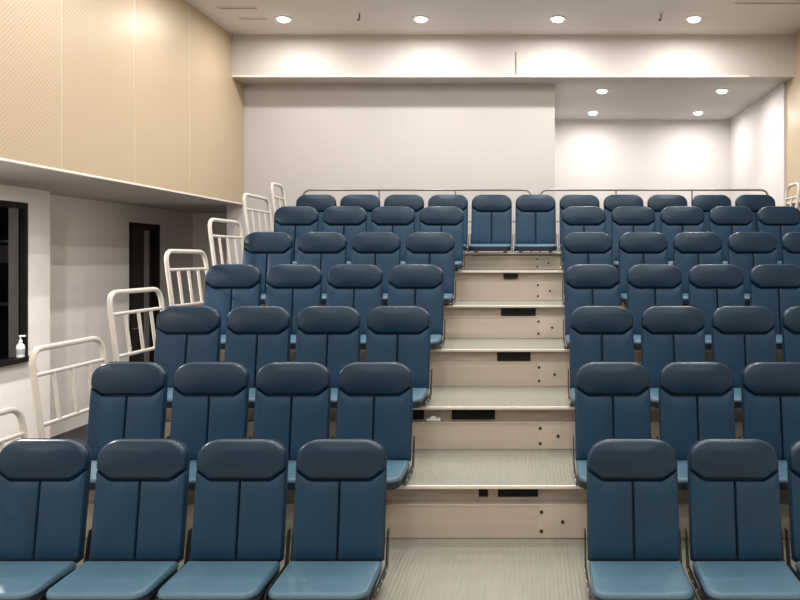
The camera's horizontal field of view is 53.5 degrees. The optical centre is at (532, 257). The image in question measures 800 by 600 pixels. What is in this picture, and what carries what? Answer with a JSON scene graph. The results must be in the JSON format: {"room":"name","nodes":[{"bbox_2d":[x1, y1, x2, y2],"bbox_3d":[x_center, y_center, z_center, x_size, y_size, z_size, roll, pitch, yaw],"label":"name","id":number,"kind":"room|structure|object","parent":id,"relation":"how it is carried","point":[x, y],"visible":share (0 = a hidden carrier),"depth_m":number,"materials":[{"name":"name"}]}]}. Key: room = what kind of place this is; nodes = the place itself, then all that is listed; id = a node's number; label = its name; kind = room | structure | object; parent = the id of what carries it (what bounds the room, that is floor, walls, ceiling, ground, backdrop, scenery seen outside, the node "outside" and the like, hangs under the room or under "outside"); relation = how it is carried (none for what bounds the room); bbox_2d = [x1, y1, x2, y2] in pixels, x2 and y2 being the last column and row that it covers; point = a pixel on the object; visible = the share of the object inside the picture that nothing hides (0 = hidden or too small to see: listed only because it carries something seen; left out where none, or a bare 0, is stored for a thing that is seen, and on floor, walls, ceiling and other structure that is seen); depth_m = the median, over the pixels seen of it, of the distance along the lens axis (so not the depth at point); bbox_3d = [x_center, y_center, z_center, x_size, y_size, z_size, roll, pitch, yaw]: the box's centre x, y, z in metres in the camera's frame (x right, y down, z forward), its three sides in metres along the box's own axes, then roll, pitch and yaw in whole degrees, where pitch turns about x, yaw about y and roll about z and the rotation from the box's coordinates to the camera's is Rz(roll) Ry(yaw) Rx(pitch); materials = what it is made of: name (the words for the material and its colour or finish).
{"room":"auditorium","nodes":[
{"label":"auditorium","id":0,"kind":"room"},
{"bbox_2d":[0,185,192,445],"bbox_3d":[-5.355,0.649,2.225,0.390,2.722,20.450,0,0,0],"label":"wall","id":1,"kind":"structure","parent":0,"point":[78,248],"depth_m":9.09,"materials":[{"name":"white paint"}]},
{"bbox_2d":[0,200,28,366],"bbox_3d":[-5.152,0.242,6.900,0.135,1.605,2.000,0,0,0],"label":"window","id":2,"kind":"structure","parent":1,"relation":"in","point":[13,215],"depth_m":7.74,"materials":[{"name":"black glass"}]},
{"bbox_2d":[16,335,25,357],"bbox_3d":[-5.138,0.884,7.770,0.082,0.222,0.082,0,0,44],"label":"pump bottle","id":3,"kind":"object","parent":2,"relation":"on","point":[20,347],"visible":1,"depth_m":7.75,"materials":[{"name":"white plastic"}]},
{"bbox_2d":[129,222,159,361],"bbox_3d":[-5.470,0.765,10.780,0.160,2.490,0.840,0,0,0],"label":"door","id":4,"kind":"structure","parent":1,"relation":"in","point":[144,239],"depth_m":10.86,"materials":[{"name":"black wood"}]},
{"bbox_2d":[0,161,233,212],"bbox_3d":[-4.935,-1.781,2.225,2.130,2.138,20.450,0,0,0],"label":"soffit","id":5,"kind":"structure","parent":0,"point":[11,174],"depth_m":8.30,"materials":[{"name":"grey paint"}]},
{"bbox_2d":[0,0,60,168],"bbox_3d":[-3.855,-1.787,5.709,0.030,2.126,1.194,0,0,0],"label":"acoustic panel","id":6,"kind":"object","parent":5,"relation":"attached to","point":[30,30],"visible":1,"depth_m":5.92,"materials":[{"name":"beige fabric"}]},
{"bbox_2d":[61,0,62,168],"bbox_3d":[-3.856,-1.787,6.319,0.028,2.126,0.023,0,0,0],"label":"trim","id":7,"kind":"structure","parent":5,"relation":"attached to","point":[61,0],"depth_m":6.32,"materials":[{"name":"beige wood"}]},
{"bbox_2d":[63,0,133,182],"bbox_3d":[-3.855,-1.787,6.898,0.030,2.126,1.135,0,0,0],"label":"acoustic panel","id":8,"kind":"object","parent":5,"relation":"attached to","point":[98,35],"visible":1,"depth_m":6.87,"materials":[{"name":"beige fabric"}]},
{"bbox_2d":[0,158,241,204],"bbox_3d":[-3.856,-0.715,1.150,0.039,0.018,18.300,0,0,0],"label":"trim","id":9,"kind":"structure","parent":5,"relation":"attached to","point":[1,159],"depth_m":6.94,"materials":[{"name":"white"}]},
{"bbox_2d":[134,0,134,182],"bbox_3d":[-3.856,-1.787,7.477,0.028,2.126,0.023,0,0,0],"label":"trim","id":10,"kind":"structure","parent":5,"relation":"attached to","point":[134,0],"depth_m":7.47,"materials":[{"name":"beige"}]},
{"bbox_2d":[135,0,188,192],"bbox_3d":[-3.855,-1.787,8.077,0.030,2.126,1.175,0,0,0],"label":"acoustic panel","id":11,"kind":"object","parent":5,"relation":"attached to","point":[161,26],"visible":1,"depth_m":8.01,"materials":[{"name":"beige fabric"}]},
{"bbox_2d":[189,3,189,192],"bbox_3d":[-3.856,-1.787,8.676,0.028,2.126,0.023,0,0,0],"label":"trim","id":12,"kind":"structure","parent":5,"relation":"attached to","point":[189,3],"depth_m":8.67,"materials":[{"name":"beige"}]},
{"bbox_2d":[190,4,243,202],"bbox_3d":[-3.855,-1.787,9.488,0.030,2.126,1.600,0,0,0],"label":"acoustic panel","id":13,"kind":"object","parent":5,"relation":"attached to","point":[216,97],"visible":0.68,"depth_m":9.35,"materials":[{"name":"beige fabric"}]},
{"bbox_2d":[193,213,226,305],"bbox_3d":[-4.735,0.649,12.375,1.330,2.722,0.150,0,0,0],"label":"wall","id":14,"kind":"structure","parent":0,"point":[200,220],"depth_m":12.30,"materials":[{"name":"white paint"}]},
{"bbox_2d":[227,84,554,361],"bbox_3d":[-1.890,-0.420,10.400,4.360,4.860,0.200,0,0,0],"label":"wall","id":15,"kind":"structure","parent":0,"point":[299,138],"depth_m":10.30,"materials":[{"name":"white paint"}]},
{"bbox_2d":[232,35,793,83],"bbox_3d":[-0.255,-2.580,10.095,7.170,0.540,0.410,0,0,0],"label":"beam","id":16,"kind":"structure","parent":15,"relation":"attached to","point":[767,59],"depth_m":9.89,"materials":[{"name":"paint"}]},
{"bbox_2d":[232,75,748,77],"bbox_3d":[-0.545,-2.319,9.894,6.590,0.026,0.032,0,0,0],"label":"trim","id":17,"kind":"structure","parent":16,"relation":"attached to","point":[233,76],"depth_m":9.88,"materials":[{"name":"white"}]},
{"bbox_2d":[51,424,788,500],"bbox_3d":[-1.250,2.060,2.500,12.900,0.100,21.400,0,0,0],"label":"floor","id":18,"kind":"structure","parent":0,"point":[80,433],"depth_m":8.63,"materials":[{"name":"carpet"}]},
{"bbox_2d":[40,538,795,599],"bbox_3d":[0.025,1.841,4.186,5.910,0.337,0.888,0,0,0],"label":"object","id":19,"kind":"structure","parent":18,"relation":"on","point":[418,568],"depth_m":4.18,"materials":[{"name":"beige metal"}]},
{"bbox_2d":[0,407,27,451],"bbox_3d":[-2.958,1.265,4.170,0.141,0.818,0.820,0,0,0],"label":"guard rail","id":20,"kind":"object","parent":19,"relation":"on","point":[17,412],"visible":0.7,"depth_m":4.49,"materials":[{"name":"white metal"}]},
{"bbox_2d":[0,438,91,599],"bbox_3d":[-2.566,1.313,3.849,0.509,0.722,0.536,0,0,0],"label":"chair","id":21,"kind":"object","parent":19,"relation":"on","point":[45,482],"visible":0.93,"depth_m":4.01,"materials":[{"name":"blue leather"}]},
{"bbox_2d":[46,438,191,599],"bbox_3d":[-2.046,1.313,3.849,0.509,0.722,0.536,0,0,0],"label":"chair","id":22,"kind":"object","parent":19,"relation":"on","point":[137,546],"visible":0.98,"depth_m":4.00,"materials":[{"name":"blue leather"}]},
{"bbox_2d":[157,438,290,599],"bbox_3d":[-1.526,1.313,3.849,0.509,0.722,0.536,0,0,0],"label":"chair","id":23,"kind":"object","parent":19,"relation":"on","point":[238,543],"visible":0.97,"depth_m":4.00,"materials":[{"name":"blue leather"}]},
{"bbox_2d":[268,438,389,599],"bbox_3d":[-1.006,1.313,3.849,0.509,0.722,0.536,0,0,0],"label":"chair","id":24,"kind":"object","parent":19,"relation":"on","point":[338,542],"visible":1,"depth_m":4.00,"materials":[{"name":"blue leather"}]},
{"bbox_2d":[584,438,693,599],"bbox_3d":[0.520,1.313,3.849,0.509,0.722,0.536,0,0,0],"label":"chair","id":25,"kind":"object","parent":19,"relation":"on","point":[634,533],"visible":1,"depth_m":4.00,"materials":[{"name":"blue leather"}]},
{"bbox_2d":[685,438,799,599],"bbox_3d":[1.050,1.313,3.849,0.509,0.722,0.536,0,0,0],"label":"chair","id":26,"kind":"object","parent":19,"relation":"on","point":[736,539],"visible":1,"depth_m":4.00,"materials":[{"name":"blue leather"}]},
{"bbox_2d":[784,440,799,580],"bbox_3d":[1.576,1.313,3.849,0.509,0.722,0.536,0,0,0],"label":"chair","id":27,"kind":"object","parent":19,"relation":"on","point":[793,454],"visible":0.8,"depth_m":4.02,"materials":[{"name":"blue leather"}]},
{"bbox_2d":[85,449,789,537],"bbox_3d":[0.025,1.679,5.036,5.910,0.659,0.888,0,0,0],"label":"tier","id":28,"kind":"object","parent":18,"relation":"on","point":[438,474],"visible":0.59,"depth_m":4.63,"materials":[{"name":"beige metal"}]},
{"bbox_2d":[29,336,106,437],"bbox_3d":[-2.958,0.943,5.020,0.141,0.818,0.820,0,0,0],"label":"guard rail","id":29,"kind":"object","parent":28,"relation":"on","point":[40,425],"visible":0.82,"depth_m":4.82,"materials":[{"name":"white metal"}]},
{"bbox_2d":[86,362,169,489],"bbox_3d":[-2.561,1.006,4.699,0.509,0.691,0.536,0,0,0],"label":"chair","id":30,"kind":"object","parent":28,"relation":"on","point":[128,399],"visible":0.56,"depth_m":4.87,"materials":[{"name":"blue leather"}]},
{"bbox_2d":[170,362,251,489],"bbox_3d":[-2.041,1.006,4.699,0.509,0.691,0.536,0,0,0],"label":"chair","id":31,"kind":"object","parent":28,"relation":"on","point":[210,400],"visible":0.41,"depth_m":4.87,"materials":[{"name":"blue leather"}]},
{"bbox_2d":[253,362,332,489],"bbox_3d":[-1.521,1.006,4.699,0.509,0.691,0.536,0,0,0],"label":"chair","id":32,"kind":"object","parent":28,"relation":"on","point":[293,399],"visible":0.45,"depth_m":4.87,"materials":[{"name":"blue leather"}]},
{"bbox_2d":[335,362,414,489],"bbox_3d":[-1.001,1.006,4.699,0.509,0.691,0.536,0,0,0],"label":"chair","id":33,"kind":"object","parent":28,"relation":"on","point":[375,399],"visible":0.62,"depth_m":4.87,"materials":[{"name":"blue leather"}]},
{"bbox_2d":[573,362,651,489],"bbox_3d":[0.504,1.006,4.699,0.509,0.691,0.536,0,0,0],"label":"chair","id":34,"kind":"object","parent":28,"relation":"on","point":[612,399],"visible":0.61,"depth_m":4.87,"materials":[{"name":"blue leather"}]},
{"bbox_2d":[656,362,735,489],"bbox_3d":[1.035,1.006,4.699,0.509,0.691,0.536,0,0,0],"label":"chair","id":35,"kind":"object","parent":28,"relation":"on","point":[696,399],"visible":0.52,"depth_m":4.87,"materials":[{"name":"blue leather"}]},
{"bbox_2d":[739,362,799,489],"bbox_3d":[1.560,1.006,4.699,0.509,0.691,0.536,0,0,0],"label":"chair","id":36,"kind":"object","parent":28,"relation":"on","point":[770,391],"visible":0.7,"depth_m":4.87,"materials":[{"name":"blue leather"}]},
{"bbox_2d":[164,386,742,448],"bbox_3d":[0.025,1.527,5.886,5.910,0.964,0.888,0,0,0],"label":"tier","id":37,"kind":"object","parent":18,"relation":"on","point":[472,417],"visible":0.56,"depth_m":5.48,"materials":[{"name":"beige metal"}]},
{"bbox_2d":[107,287,164,361],"bbox_3d":[-2.958,0.638,5.870,0.141,0.818,0.820,0,0,0],"label":"guard rail","id":38,"kind":"object","parent":37,"relation":"on","point":[111,314],"visible":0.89,"depth_m":5.68,"materials":[{"name":"white metal"}]},
{"bbox_2d":[154,306,221,407],"bbox_3d":[-2.561,0.702,5.549,0.509,0.691,0.536,0,0,0],"label":"chair","id":39,"kind":"object","parent":37,"relation":"on","point":[184,334],"visible":0.45,"depth_m":5.72,"materials":[{"name":"blue leather"}]},
{"bbox_2d":[224,306,290,407],"bbox_3d":[-2.041,0.702,5.549,0.509,0.691,0.536,0,0,0],"label":"chair","id":40,"kind":"object","parent":37,"relation":"on","point":[256,336],"visible":0.53,"depth_m":5.72,"materials":[{"name":"blue leather"}]},
{"bbox_2d":[295,306,360,407],"bbox_3d":[-1.521,0.702,5.549,0.509,0.691,0.536,0,0,0],"label":"chair","id":41,"kind":"object","parent":37,"relation":"on","point":[330,336],"visible":0.56,"depth_m":5.72,"materials":[{"name":"blue leather"}]},
{"bbox_2d":[365,306,431,407],"bbox_3d":[-1.001,0.702,5.549,0.509,0.691,0.536,0,0,0],"label":"chair","id":42,"kind":"object","parent":37,"relation":"on","point":[401,334],"visible":0.59,"depth_m":5.72,"materials":[{"name":"blue leather"}]},
{"bbox_2d":[568,306,633,406],"bbox_3d":[0.510,0.702,5.549,0.509,0.691,0.536,0,0,0],"label":"chair","id":43,"kind":"object","parent":37,"relation":"on","point":[596,333],"visible":0.57,"depth_m":5.72,"materials":[{"name":"blue leather"}]},
{"bbox_2d":[641,306,705,407],"bbox_3d":[1.040,0.702,5.549,0.509,0.691,0.536,0,0,0],"label":"chair","id":44,"kind":"object","parent":37,"relation":"on","point":[669,334],"visible":0.49,"depth_m":5.72,"materials":[{"name":"blue leather"}]},
{"bbox_2d":[711,306,776,407],"bbox_3d":[1.565,0.702,5.549,0.509,0.691,0.536,0,0,0],"label":"chair","id":45,"kind":"object","parent":37,"relation":"on","point":[741,336],"visible":0.44,"depth_m":5.72,"materials":[{"name":"blue leather"}]},
{"bbox_2d":[781,306,799,361],"bbox_3d":[2.090,0.702,5.549,0.509,0.691,0.536,0,0,0],"label":"chair","id":46,"kind":"object","parent":37,"relation":"on","point":[790,318],"visible":0.58,"depth_m":5.73,"materials":[{"name":"blue leather"}]},
{"bbox_2d":[220,300,749,361],"bbox_3d":[0.025,1.223,7.586,5.910,1.572,0.888,0,0,0],"label":"tier","id":47,"kind":"object","parent":18,"relation":"on","point":[464,318],"visible":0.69,"depth_m":7.18,"materials":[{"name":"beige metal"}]},
{"bbox_2d":[208,218,243,265],"bbox_3d":[-2.958,0.029,7.570,0.141,0.818,0.820,0,0,0],"label":"guard rail","id":48,"kind":"object","parent":47,"relation":"on","point":[211,241],"visible":0.74,"depth_m":7.50,"materials":[{"name":"white metal"}]},
{"bbox_2d":[243,232,293,303],"bbox_3d":[-2.551,0.093,7.249,0.509,0.691,0.536,0,0,0],"label":"chair","id":49,"kind":"object","parent":47,"relation":"on","point":[264,250],"visible":0.44,"depth_m":7.42,"materials":[{"name":"blue leather"}]},
{"bbox_2d":[297,232,346,303],"bbox_3d":[-2.031,0.093,7.249,0.509,0.691,0.536,0,0,0],"label":"chair","id":50,"kind":"object","parent":47,"relation":"on","point":[324,250],"visible":0.39,"depth_m":7.42,"materials":[{"name":"blue leather"}]},
{"bbox_2d":[351,232,400,303],"bbox_3d":[-1.511,0.093,7.249,0.509,0.691,0.536,0,0,0],"label":"chair","id":51,"kind":"object","parent":47,"relation":"on","point":[382,250],"visible":0.41,"depth_m":7.42,"materials":[{"name":"blue leather"}]},
{"bbox_2d":[405,232,455,304],"bbox_3d":[-0.991,0.093,7.249,0.509,0.691,0.536,0,0,0],"label":"chair","id":52,"kind":"object","parent":47,"relation":"on","point":[436,248],"visible":0.48,"depth_m":7.42,"materials":[{"name":"blue leather"}]},
{"bbox_2d":[562,232,612,303],"bbox_3d":[0.530,0.093,7.249,0.509,0.691,0.536,0,0,0],"label":"chair","id":53,"kind":"object","parent":47,"relation":"on","point":[578,247],"visible":0.4,"depth_m":7.42,"materials":[{"name":"blue leather"}]},
{"bbox_2d":[618,232,667,304],"bbox_3d":[1.061,0.093,7.249,0.509,0.691,0.536,0,0,0],"label":"chair","id":54,"kind":"object","parent":47,"relation":"on","point":[634,248],"visible":0.47,"depth_m":7.42,"materials":[{"name":"blue leather"}]},
{"bbox_2d":[673,232,722,304],"bbox_3d":[1.586,0.093,7.249,0.509,0.691,0.536,0,0,0],"label":"chair","id":55,"kind":"object","parent":47,"relation":"on","point":[690,249],"visible":0.39,"depth_m":7.42,"materials":[{"name":"blue leather"}]},
{"bbox_2d":[727,232,777,303],"bbox_3d":[2.111,0.093,7.249,0.509,0.691,0.536,0,0,0],"label":"chair","id":56,"kind":"object","parent":47,"relation":"on","point":[745,250],"visible":0.34,"depth_m":7.42,"materials":[{"name":"blue leather"}]},
{"bbox_2d":[781,232,799,266],"bbox_3d":[2.631,0.093,7.249,0.509,0.691,0.536,0,0,0],"label":"chair","id":57,"kind":"object","parent":47,"relation":"on","point":[790,242],"visible":0.41,"depth_m":7.43,"materials":[{"name":"blue leather"}]},
{"bbox_2d":[220,338,782,385],"bbox_3d":[0.025,1.375,6.736,5.910,1.268,0.888,0,0,0],"label":"tier","id":58,"kind":"object","parent":18,"relation":"on","point":[454,349],"visible":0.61,"depth_m":6.33,"materials":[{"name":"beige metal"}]},
{"bbox_2d":[164,249,208,305],"bbox_3d":[-2.958,0.334,6.720,0.141,0.818,0.820,0,0,0],"label":"guard rail","id":59,"kind":"object","parent":58,"relation":"on","point":[168,252],"visible":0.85,"depth_m":6.59,"materials":[{"name":"white metal"}]},
{"bbox_2d":[204,264,261,348],"bbox_3d":[-2.558,0.397,6.399,0.509,0.691,0.536,0,0,0],"label":"chair","id":60,"kind":"object","parent":58,"relation":"on","point":[228,287],"visible":0.46,"depth_m":6.57,"materials":[{"name":"blue leather"}]},
{"bbox_2d":[265,264,322,348],"bbox_3d":[-2.038,0.397,6.399,0.509,0.691,0.536,0,0,0],"label":"chair","id":61,"kind":"object","parent":58,"relation":"on","point":[294,288],"visible":0.39,"depth_m":6.57,"materials":[{"name":"blue leather"}]},
{"bbox_2d":[326,264,382,348],"bbox_3d":[-1.518,0.397,6.399,0.509,0.691,0.536,0,0,0],"label":"chair","id":62,"kind":"object","parent":58,"relation":"on","point":[359,287],"visible":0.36,"depth_m":6.57,"materials":[{"name":"blue leather"}]},
{"bbox_2d":[387,264,445,348],"bbox_3d":[-0.998,0.397,6.399,0.509,0.691,0.536,0,0,0],"label":"chair","id":63,"kind":"object","parent":58,"relation":"on","point":[422,285],"visible":0.57,"depth_m":6.57,"materials":[{"name":"blue leather"}]},
{"bbox_2d":[563,264,620,348],"bbox_3d":[0.507,0.397,6.399,0.509,0.691,0.536,0,0,0],"label":"chair","id":64,"kind":"object","parent":58,"relation":"on","point":[584,284],"visible":0.46,"depth_m":6.57,"materials":[{"name":"blue leather"}]},
{"bbox_2d":[626,264,682,348],"bbox_3d":[1.037,0.397,6.399,0.509,0.691,0.536,0,0,0],"label":"chair","id":65,"kind":"object","parent":58,"relation":"on","point":[648,285],"visible":0.43,"depth_m":6.57,"materials":[{"name":"blue leather"}]},
{"bbox_2d":[688,264,744,348],"bbox_3d":[1.563,0.397,6.399,0.509,0.691,0.536,0,0,0],"label":"chair","id":66,"kind":"object","parent":58,"relation":"on","point":[711,287],"visible":0.43,"depth_m":6.57,"materials":[{"name":"blue leather"}]},
{"bbox_2d":[749,264,799,348],"bbox_3d":[2.088,0.397,6.399,0.509,0.691,0.536,0,0,0],"label":"chair","id":67,"kind":"object","parent":58,"relation":"on","point":[775,287],"visible":0.55,"depth_m":6.57,"materials":[{"name":"blue leather"}]},
{"bbox_2d":[453,270,563,299],"bbox_3d":[0.025,1.071,8.436,5.910,1.877,0.888,0,0,0],"label":"tier","id":68,"kind":"object","parent":18,"relation":"on","point":[470,284],"visible":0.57,"depth_m":8.03,"materials":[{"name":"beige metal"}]},
{"bbox_2d":[242,193,273,235],"bbox_3d":[-2.958,-0.275,8.420,0.141,0.818,0.820,0,0,0],"label":"guard rail","id":69,"kind":"object","parent":68,"relation":"on","point":[245,209],"visible":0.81,"depth_m":8.38,"materials":[{"name":"white metal"}]},
{"bbox_2d":[274,206,318,263],"bbox_3d":[-2.540,-0.212,8.099,0.509,0.691,0.536,0,0,0],"label":"chair","id":70,"kind":"object","parent":68,"relation":"on","point":[295,221],"visible":0.42,"depth_m":8.28,"materials":[{"name":"blue leather"}]},
{"bbox_2d":[322,206,366,263],"bbox_3d":[-2.020,-0.212,8.099,0.509,0.691,0.536,0,0,0],"label":"chair","id":71,"kind":"object","parent":68,"relation":"on","point":[349,221],"visible":0.34,"depth_m":8.28,"materials":[{"name":"blue leather"}]},
{"bbox_2d":[371,206,415,263],"bbox_3d":[-1.500,-0.212,8.099,0.509,0.691,0.536,0,0,0],"label":"chair","id":72,"kind":"object","parent":68,"relation":"on","point":[399,220],"visible":0.39,"depth_m":8.28,"materials":[{"name":"blue leather"}]},
{"bbox_2d":[419,206,464,270],"bbox_3d":[-0.980,-0.212,8.099,0.509,0.691,0.536,0,0,0],"label":"chair","id":73,"kind":"object","parent":68,"relation":"on","point":[449,219],"visible":0.56,"depth_m":8.28,"materials":[{"name":"blue leather"}]},
{"bbox_2d":[560,206,605,269],"bbox_3d":[0.546,-0.212,8.099,0.509,0.691,0.536,0,0,0],"label":"chair","id":74,"kind":"object","parent":68,"relation":"on","point":[574,218],"visible":0.42,"depth_m":8.28,"materials":[{"name":"blue leather"}]},
{"bbox_2d":[611,206,655,270],"bbox_3d":[1.076,-0.212,8.099,0.509,0.691,0.536,0,0,0],"label":"chair","id":75,"kind":"object","parent":68,"relation":"on","point":[624,219],"visible":0.38,"depth_m":8.28,"materials":[{"name":"blue leather"}]},
{"bbox_2d":[660,206,704,264],"bbox_3d":[1.602,-0.212,8.099,0.509,0.691,0.536,0,0,0],"label":"chair","id":76,"kind":"object","parent":68,"relation":"on","point":[674,220],"visible":0.38,"depth_m":8.28,"materials":[{"name":"blue leather"}]},
{"bbox_2d":[709,206,753,263],"bbox_3d":[2.127,-0.212,8.099,0.509,0.691,0.536,0,0,0],"label":"chair","id":77,"kind":"object","parent":68,"relation":"on","point":[724,221],"visible":0.43,"depth_m":8.28,"materials":[{"name":"blue leather"}]},
{"bbox_2d":[757,206,799,263],"bbox_3d":[2.647,-0.212,8.099,0.509,0.691,0.536,0,0,0],"label":"chair","id":78,"kind":"object","parent":68,"relation":"on","point":[778,221],"visible":0.49,"depth_m":8.28,"materials":[{"name":"blue plastic"}]},
{"bbox_2d":[290,252,782,361],"bbox_3d":[0.025,0.973,9.231,5.910,2.072,0.778,0,0,0],"label":"tier","id":79,"kind":"object","parent":18,"relation":"on","point":[473,260],"visible":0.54,"depth_m":8.88,"materials":[{"name":"beige wood"}]},
{"bbox_2d":[270,182,286,217],"bbox_3d":[-2.958,-0.471,9.100,0.141,0.818,0.480,0,0,0],"label":"guard rail","id":80,"kind":"object","parent":79,"relation":"on","point":[272,184],"visible":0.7,"depth_m":9.01,"materials":[{"name":"white metal"}]},
{"bbox_2d":[296,195,336,231],"bbox_3d":[-2.566,-0.407,8.949,0.509,0.691,0.536,0,0,0],"label":"chair","id":81,"kind":"object","parent":79,"relation":"on","point":[320,203],"visible":0.19,"depth_m":9.13,"materials":[{"name":"blue plastic"}]},
{"bbox_2d":[340,195,379,231],"bbox_3d":[-2.046,-0.407,8.949,0.509,0.691,0.536,0,0,0],"label":"chair","id":82,"kind":"object","parent":79,"relation":"on","point":[369,203],"visible":0.27,"depth_m":9.13,"materials":[{"name":"blue plastic"}]},
{"bbox_2d":[384,195,423,231],"bbox_3d":[-1.526,-0.407,8.949,0.509,0.691,0.536,0,0,0],"label":"chair","id":83,"kind":"object","parent":79,"relation":"on","point":[416,202],"visible":0.23,"depth_m":9.13,"materials":[{"name":"blue plastic"}]},
{"bbox_2d":[302,189,532,251],"bbox_3d":[-1.419,-0.456,9.500,2.826,0.782,0.026,0,0,0],"label":"rail","id":84,"kind":"object","parent":79,"relation":"on","point":[307,190],"visible":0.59,"depth_m":9.49,"materials":[{"name":"grey metal"}]},
{"bbox_2d":[428,195,468,251],"bbox_3d":[-1.006,-0.407,8.949,0.509,0.691,0.536,0,0,0],"label":"chair","id":85,"kind":"object","parent":79,"relation":"on","point":[460,201],"visible":0.41,"depth_m":9.13,"materials":[{"name":"blue leather"}]},
{"bbox_2d":[468,195,512,251],"bbox_3d":[-0.489,-0.407,8.949,0.509,0.691,0.536,0,0,0],"label":"chair","id":86,"kind":"object","parent":79,"relation":"on","point":[491,215],"visible":1,"depth_m":9.11,"materials":[{"name":"blue plastic"}]},
{"bbox_2d":[513,195,557,251],"bbox_3d":[0.031,-0.407,8.949,0.509,0.691,0.536,0,0,0],"label":"chair","id":87,"kind":"object","parent":79,"relation":"on","point":[535,215],"visible":1,"depth_m":9.11,"materials":[{"name":"blue plastic"}]},
{"bbox_2d":[558,195,599,251],"bbox_3d":[0.551,-0.407,8.949,0.509,0.691,0.536,0,0,0],"label":"chair","id":88,"kind":"object","parent":79,"relation":"on","point":[566,201],"visible":0.34,"depth_m":9.13,"materials":[{"name":"blue leather"}]},
{"bbox_2d":[603,195,643,236],"bbox_3d":[1.071,-0.407,8.949,0.509,0.691,0.536,0,0,0],"label":"chair","id":89,"kind":"object","parent":79,"relation":"on","point":[611,202],"visible":0.23,"depth_m":9.13,"materials":[{"name":"blue leather"}]},
{"bbox_2d":[539,189,768,251],"bbox_3d":[1.483,-0.456,9.500,2.820,0.782,0.026,0,0,0],"label":"rail","id":90,"kind":"object","parent":79,"relation":"on","point":[544,190],"visible":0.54,"depth_m":9.49,"materials":[{"name":"grey metal"}]},
{"bbox_2d":[647,195,687,232],"bbox_3d":[1.591,-0.407,8.949,0.509,0.691,0.536,0,0,0],"label":"chair","id":91,"kind":"object","parent":79,"relation":"on","point":[657,203],"visible":0.18,"depth_m":9.13,"materials":[{"name":"blue leather"}]},
{"bbox_2d":[691,195,731,231],"bbox_3d":[2.111,-0.407,8.949,0.509,0.691,0.536,0,0,0],"label":"chair","id":92,"kind":"object","parent":79,"relation":"on","point":[705,203],"visible":0.17,"depth_m":9.13,"materials":[{"name":"blue leather"}]},
{"bbox_2d":[735,195,775,231],"bbox_3d":[2.631,-0.407,8.949,0.509,0.691,0.536,0,0,0],"label":"chair","id":93,"kind":"object","parent":79,"relation":"on","point":[754,203],"visible":0.31,"depth_m":9.13,"materials":[{"name":"blue leather"}]},
{"bbox_2d":[784,182,799,208],"bbox_3d":[3.008,-0.470,9.100,0.141,0.818,0.480,0,0,0],"label":"guard rail","id":94,"kind":"object","parent":79,"relation":"on","point":[789,186],"visible":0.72,"depth_m":9.07,"materials":[{"name":"white metal"}]},
{"bbox_2d":[186,0,799,34],"bbox_3d":[-1.250,-2.900,1.150,12.900,0.100,18.700,0,0,0],"label":"ceiling","id":95,"kind":"structure","parent":0,"point":[309,17],"depth_m":9.11,"materials":[{"name":"paint"}]},
{"bbox_2d":[217,7,258,8],"bbox_3d":[-3.356,-2.844,8.817,0.456,0.012,0.064,0,0,0],"label":"ceiling vent","id":96,"kind":"object","parent":95,"relation":"in","point":[217,7],"visible":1,"depth_m":8.81,"materials":[{"name":"metal"}]},
{"bbox_2d":[275,15,291,22],"bbox_3d":[-2.962,-2.828,9.200,0.194,0.043,0.194,0,0,0],"label":"recessed light","id":97,"kind":"object","parent":95,"relation":"in","point":[280,18],"visible":1,"depth_m":9.15,"materials":[{"name":"white"}]},
{"bbox_2d":[413,15,428,22],"bbox_3d":[-1.330,-2.828,9.200,0.194,0.043,0.194,0,0,0],"label":"recessed light","id":98,"kind":"object","parent":95,"relation":"in","point":[419,18],"visible":1,"depth_m":9.15,"materials":[{"name":"white"}]},
{"bbox_2d":[549,15,565,22],"bbox_3d":[0.291,-2.828,9.200,0.194,0.043,0.194,0,0,0],"label":"recessed light","id":99,"kind":"object","parent":95,"relation":"in","point":[557,18],"visible":1,"depth_m":9.15,"materials":[{"name":"white"}]},
{"bbox_2d":[686,15,701,22],"bbox_3d":[1.911,-2.828,9.200,0.194,0.043,0.194,0,0,0],"label":"recessed light","id":100,"kind":"object","parent":95,"relation":"in","point":[695,18],"visible":1,"depth_m":9.15,"materials":[{"name":"white"}]},
{"bbox_2d":[733,2,799,4],"bbox_3d":[2.616,-2.844,8.645,0.749,0.012,0.064,0,0,0],"label":"ceiling vent","id":101,"kind":"object","parent":95,"relation":"in","point":[734,3],"visible":1,"depth_m":8.66,"materials":[{"name":"paint"}]},
{"bbox_2d":[555,120,729,251],"bbox_3d":[1.795,-0.420,13.045,3.410,4.860,0.150,0,0,0],"label":"wall","id":102,"kind":"structure","parent":0,"point":[589,154],"depth_m":12.97,"materials":[{"name":"white paint"}]},
{"bbox_2d":[555,84,780,119],"bbox_3d":[1.795,-2.360,11.635,3.010,0.100,2.670,0,0,0],"label":"ceiling","id":103,"kind":"structure","parent":0,"point":[572,101],"depth_m":11.37,"materials":[{"name":"white paint"}]},
{"bbox_2d":[730,82,799,208],"bbox_3d":[3.525,-0.420,11.585,0.450,4.860,2.770,0,0,0],"label":"wall","id":104,"kind":"structure","parent":0,"point":[757,133],"depth_m":11.24,"materials":[{"name":"white paint"}]},
{"bbox_3d":[3.555,-1.781,1.100,0.390,2.138,18.200,0,0,0],"label":"wall","id":105,"kind":"structure","parent":0,"visible":0},
{"bbox_2d":[786,30,799,202],"bbox_3d":[3.345,-1.787,9.100,0.030,2.126,2.188,0,0,0],"label":"acoustic panel","id":106,"kind":"object","parent":105,"relation":"attached to","point":[793,85],"visible":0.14,"depth_m":9.87,"materials":[{"name":"beige fabric"}]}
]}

